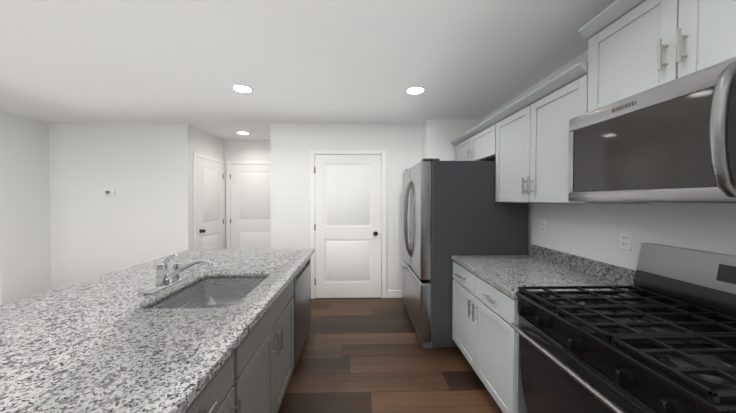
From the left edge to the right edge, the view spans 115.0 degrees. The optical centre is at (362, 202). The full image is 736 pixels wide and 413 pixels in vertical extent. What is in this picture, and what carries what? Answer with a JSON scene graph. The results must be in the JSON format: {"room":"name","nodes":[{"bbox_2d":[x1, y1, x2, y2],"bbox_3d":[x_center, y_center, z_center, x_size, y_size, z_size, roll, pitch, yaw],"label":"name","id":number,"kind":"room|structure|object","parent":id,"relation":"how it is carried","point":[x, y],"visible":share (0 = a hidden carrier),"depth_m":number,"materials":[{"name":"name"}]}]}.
{"room":"kitchen","nodes":[
{"label":"kitchen","id":0,"kind":"room"},
{"bbox_2d":[0,111,50,304],"bbox_3d":[-4.572,0.133,3.210,0.100,2.560,0.580,0,1,-1],"label":"wall","id":1,"kind":"structure","parent":0,"point":[25,257],"depth_m":3.14,"materials":[{"name":"paint"}]},
{"bbox_2d":[49,123,180,289],"bbox_3d":[-3.592,0.130,3.471,1.870,2.560,0.100,0,1,-1],"label":"wall","id":2,"kind":"structure","parent":0,"point":[134,220],"depth_m":3.42,"materials":[{"name":"paint"}]},
{"bbox_2d":[104,189,114,194],"bbox_3d":[-3.666,-0.147,3.404,0.140,0.085,0.023,0,1,-1],"label":"thermostat","id":3,"kind":"object","parent":2,"relation":"attached to","point":[109,191],"visible":0.98,"depth_m":3.39,"materials":[{"name":"white plastic"}]},
{"bbox_2d":[180,124,223,251],"bbox_3d":[-2.616,0.125,3.917,0.100,2.560,0.950,0,1,-1],"label":"wall","id":4,"kind":"structure","parent":0,"point":[194,139],"depth_m":3.47,"materials":[{"name":"paint"}]},
{"bbox_2d":[193,152,224,248],"bbox_3d":[-2.523,0.318,3.971,0.086,2.173,0.826,0,1,-1],"label":"hall door","id":5,"kind":"structure","parent":4,"relation":"in","point":[209,198],"depth_m":3.89,"materials":[{"name":"white wood"}]},
{"bbox_2d":[224,140,269,248],"bbox_3d":[-1.968,0.118,4.456,1.420,2.560,0.100,0,1,-1],"label":"wall","id":6,"kind":"structure","parent":0,"point":[246,150],"depth_m":4.39,"materials":[{"name":"paint"}]},
{"bbox_2d":[226,161,270,248],"bbox_3d":[-2.006,0.313,4.364,1.061,2.173,0.084,0,1,-1],"label":"door","id":7,"kind":"structure","parent":6,"relation":"in","point":[248,216],"depth_m":4.39,"materials":[{"name":"white wood"}]},
{"bbox_2d":[0,0,615,139],"bbox_3d":[-2.847,-1.150,0.896,9.270,0.060,7.150,0,1,-1],"label":"ceiling","id":8,"kind":"structure","parent":0,"point":[191,62],"depth_m":1.84,"materials":[{"name":"paint"}]},
{"bbox_2d":[231,84,252,92],"bbox_3d":[-1.192,-1.131,2.337,0.201,0.010,0.170,0,1,-1],"label":"recessed light","id":9,"kind":"object","parent":8,"relation":"in","point":[242,88],"visible":1,"depth_m":2.32,"materials":[{"name":"white plastic"}]},
{"bbox_2d":[236,131,249,134],"bbox_3d":[-1.976,-1.149,3.890,0.201,0.010,0.170,0,1,-1],"label":"recessed light","id":10,"kind":"object","parent":8,"relation":"in","point":[243,132],"visible":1,"depth_m":3.86,"materials":[{"name":"white plastic"}]},
{"bbox_2d":[405,86,424,94],"bbox_3d":[0.537,-1.131,2.374,0.201,0.010,0.170,0,1,-1],"label":"recessed light","id":11,"kind":"object","parent":8,"relation":"in","point":[413,90],"visible":1,"depth_m":2.36,"materials":[{"name":"white plastic"}]},
{"bbox_2d":[270,123,421,297],"bbox_3d":[-0.227,0.130,3.493,2.220,2.560,0.100,0,1,-1],"label":"wall","id":12,"kind":"structure","parent":0,"point":[292,145],"depth_m":3.43,"materials":[{"name":"paint"}]},
{"bbox_2d":[309,150,386,298],"bbox_3d":[-0.202,0.324,3.402,1.126,2.173,0.084,0,1,-1],"label":"pantry door","id":13,"kind":"structure","parent":12,"relation":"in","point":[348,212],"depth_m":3.43,"materials":[{"name":"white wood"}]},
{"bbox_2d":[387,290,402,297],"bbox_3d":[0.624,1.355,3.468,0.520,0.110,0.014,0,1,-1],"label":"baseboard","id":14,"kind":"structure","parent":12,"relation":"attached to","point":[394,293],"depth_m":3.45,"materials":[{"name":"white wood"}]},
{"bbox_2d":[278,298,502,412],"bbox_3d":[-2.847,1.470,0.927,9.270,0.060,7.150,0,1,-1],"label":"floor","id":15,"kind":"structure","parent":0,"point":[364,355],"depth_m":2.00,"materials":[{"name":"brown wood"}]},
{"bbox_2d":[184,253,312,412],"bbox_3d":[-0.969,1.000,1.151,0.975,0.874,2.770,0,1,-1],"label":"kitchen island","id":16,"kind":"object","parent":15,"relation":"on","point":[255,377],"depth_m":1.20,"materials":[{"name":"grey wood"}]},
{"bbox_2d":[0,249,314,412],"bbox_3d":[-1.164,0.543,1.142,1.347,0.039,2.830,0,1,-1],"label":"island countertop","id":17,"kind":"structure","parent":16,"relation":"on","point":[92,345],"depth_m":0.90,"materials":[{"name":"grey stone"}]},
{"bbox_2d":[140,253,215,292],"bbox_3d":[-1.094,0.416,1.447,0.354,0.208,0.250,0,1,-1],"label":"faucet","id":18,"kind":"object","parent":17,"relation":"on","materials":[{"name":"silver metal"}]},
{"bbox_2d":[144,277,263,308],"bbox_3d":[-0.893,0.654,1.444,0.540,0.214,0.620,0,1,-1],"label":"sink","id":19,"kind":"object","parent":17,"relation":"in","point":[222,293],"depth_m":1.69,"materials":[{"name":"silver metal"}]},
{"bbox_2d":[293,257,310,367],"bbox_3d":[-0.843,0.991,2.175,0.610,0.868,0.622,0,1,-1],"label":"dishwasher","id":20,"kind":"object","parent":16,"relation":"in","point":[302,301],"visible":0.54,"depth_m":2.08,"materials":[{"name":"silver metal"}]},
{"bbox_2d":[402,158,528,348],"bbox_3d":[1.049,0.495,2.720,1.118,1.848,0.904,0,1,-1],"label":"fridge","id":21,"kind":"object","parent":15,"relation":"on","point":[452,208],"visible":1,"depth_m":2.27,"materials":[{"name":"silver metal"}]},
{"bbox_2d":[451,244,635,412],"bbox_3d":[1.251,0.921,1.820,0.833,1.017,0.901,0,1,-1],"label":"base cabinet","id":22,"kind":"object","parent":15,"relation":"on","point":[485,336],"visible":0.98,"depth_m":1.67,"materials":[{"name":"white wood"}]},
{"bbox_2d":[451,244,635,298],"bbox_3d":[1.267,0.484,1.815,0.802,0.142,0.901,0,1,-1],"label":"countertop","id":23,"kind":"structure","parent":22,"relation":"on","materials":[{"name":"stone"}]},
{"bbox_2d":[510,243,735,412],"bbox_3d":[1.259,0.840,0.984,0.842,1.200,0.756,0,1,-1],"label":"range","id":24,"kind":"object","parent":15,"relation":"on","point":[659,336],"visible":1,"depth_m":1.01,"materials":[{"name":"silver metal"}]},
{"bbox_2d":[422,119,480,160],"bbox_3d":[1.310,0.131,3.411,0.850,2.560,0.330,0,1,-1],"label":"wall","id":25,"kind":"structure","parent":0,"point":[439,136],"depth_m":3.23,"materials":[{"name":"paint"}]},
{"bbox_2d":[481,50,735,270],"bbox_3d":[1.751,0.167,0.344,0.100,2.560,5.820,0,1,-1],"label":"wall","id":26,"kind":"structure","parent":0,"point":[589,231],"depth_m":1.51,"materials":[{"name":"paint"}]},
{"bbox_2d":[451,116,494,160],"bbox_3d":[1.459,-0.645,2.740,0.373,0.357,0.958,0,1,-1],"label":"upper cabinet","id":27,"kind":"object","parent":26,"relation":"attached to","point":[475,145],"depth_m":2.61,"materials":[{"name":"white wood"}]},
{"bbox_2d":[540,220,545,232],"bbox_3d":[1.657,0.221,2.154,0.009,0.116,0.072,0,1,-1],"label":"electrical outlet","id":28,"kind":"object","parent":26,"relation":"attached to","point":[542,226],"visible":1,"depth_m":2.14,"materials":[{"name":"white plastic"}]},
{"bbox_2d":[491,64,648,203],"bbox_3d":[1.479,-0.404,1.811,0.373,0.817,0.903,0,1,-1],"label":"upper cabinet","id":29,"kind":"object","parent":26,"relation":"attached to","point":[529,149],"depth_m":1.72,"materials":[{"name":"white wood"}]},
{"bbox_2d":[619,231,631,250],"bbox_3d":[1.671,0.243,1.490,0.009,0.116,0.072,0,1,-1],"label":"electrical outlet","id":30,"kind":"object","parent":26,"relation":"attached to","point":[625,240],"visible":1,"depth_m":1.49,"materials":[{"name":"white plastic"}]},
{"bbox_2d":[583,0,735,113],"bbox_3d":[1.491,-0.733,0.972,0.383,0.512,0.763,0,1,-1],"label":"upper cabinet","id":31,"kind":"object","parent":26,"relation":"attached to","point":[636,47],"depth_m":1.06,"materials":[{"name":"white wood"}]},
{"bbox_2d":[568,57,735,202],"bbox_3d":[1.401,-0.236,0.976,0.564,0.472,0.754,0,1,-1],"label":"microwave","id":32,"kind":"object","parent":31,"relation":"attached to","point":[673,140],"visible":1,"depth_m":0.93,"materials":[{"name":"silver metal"}]}
]}

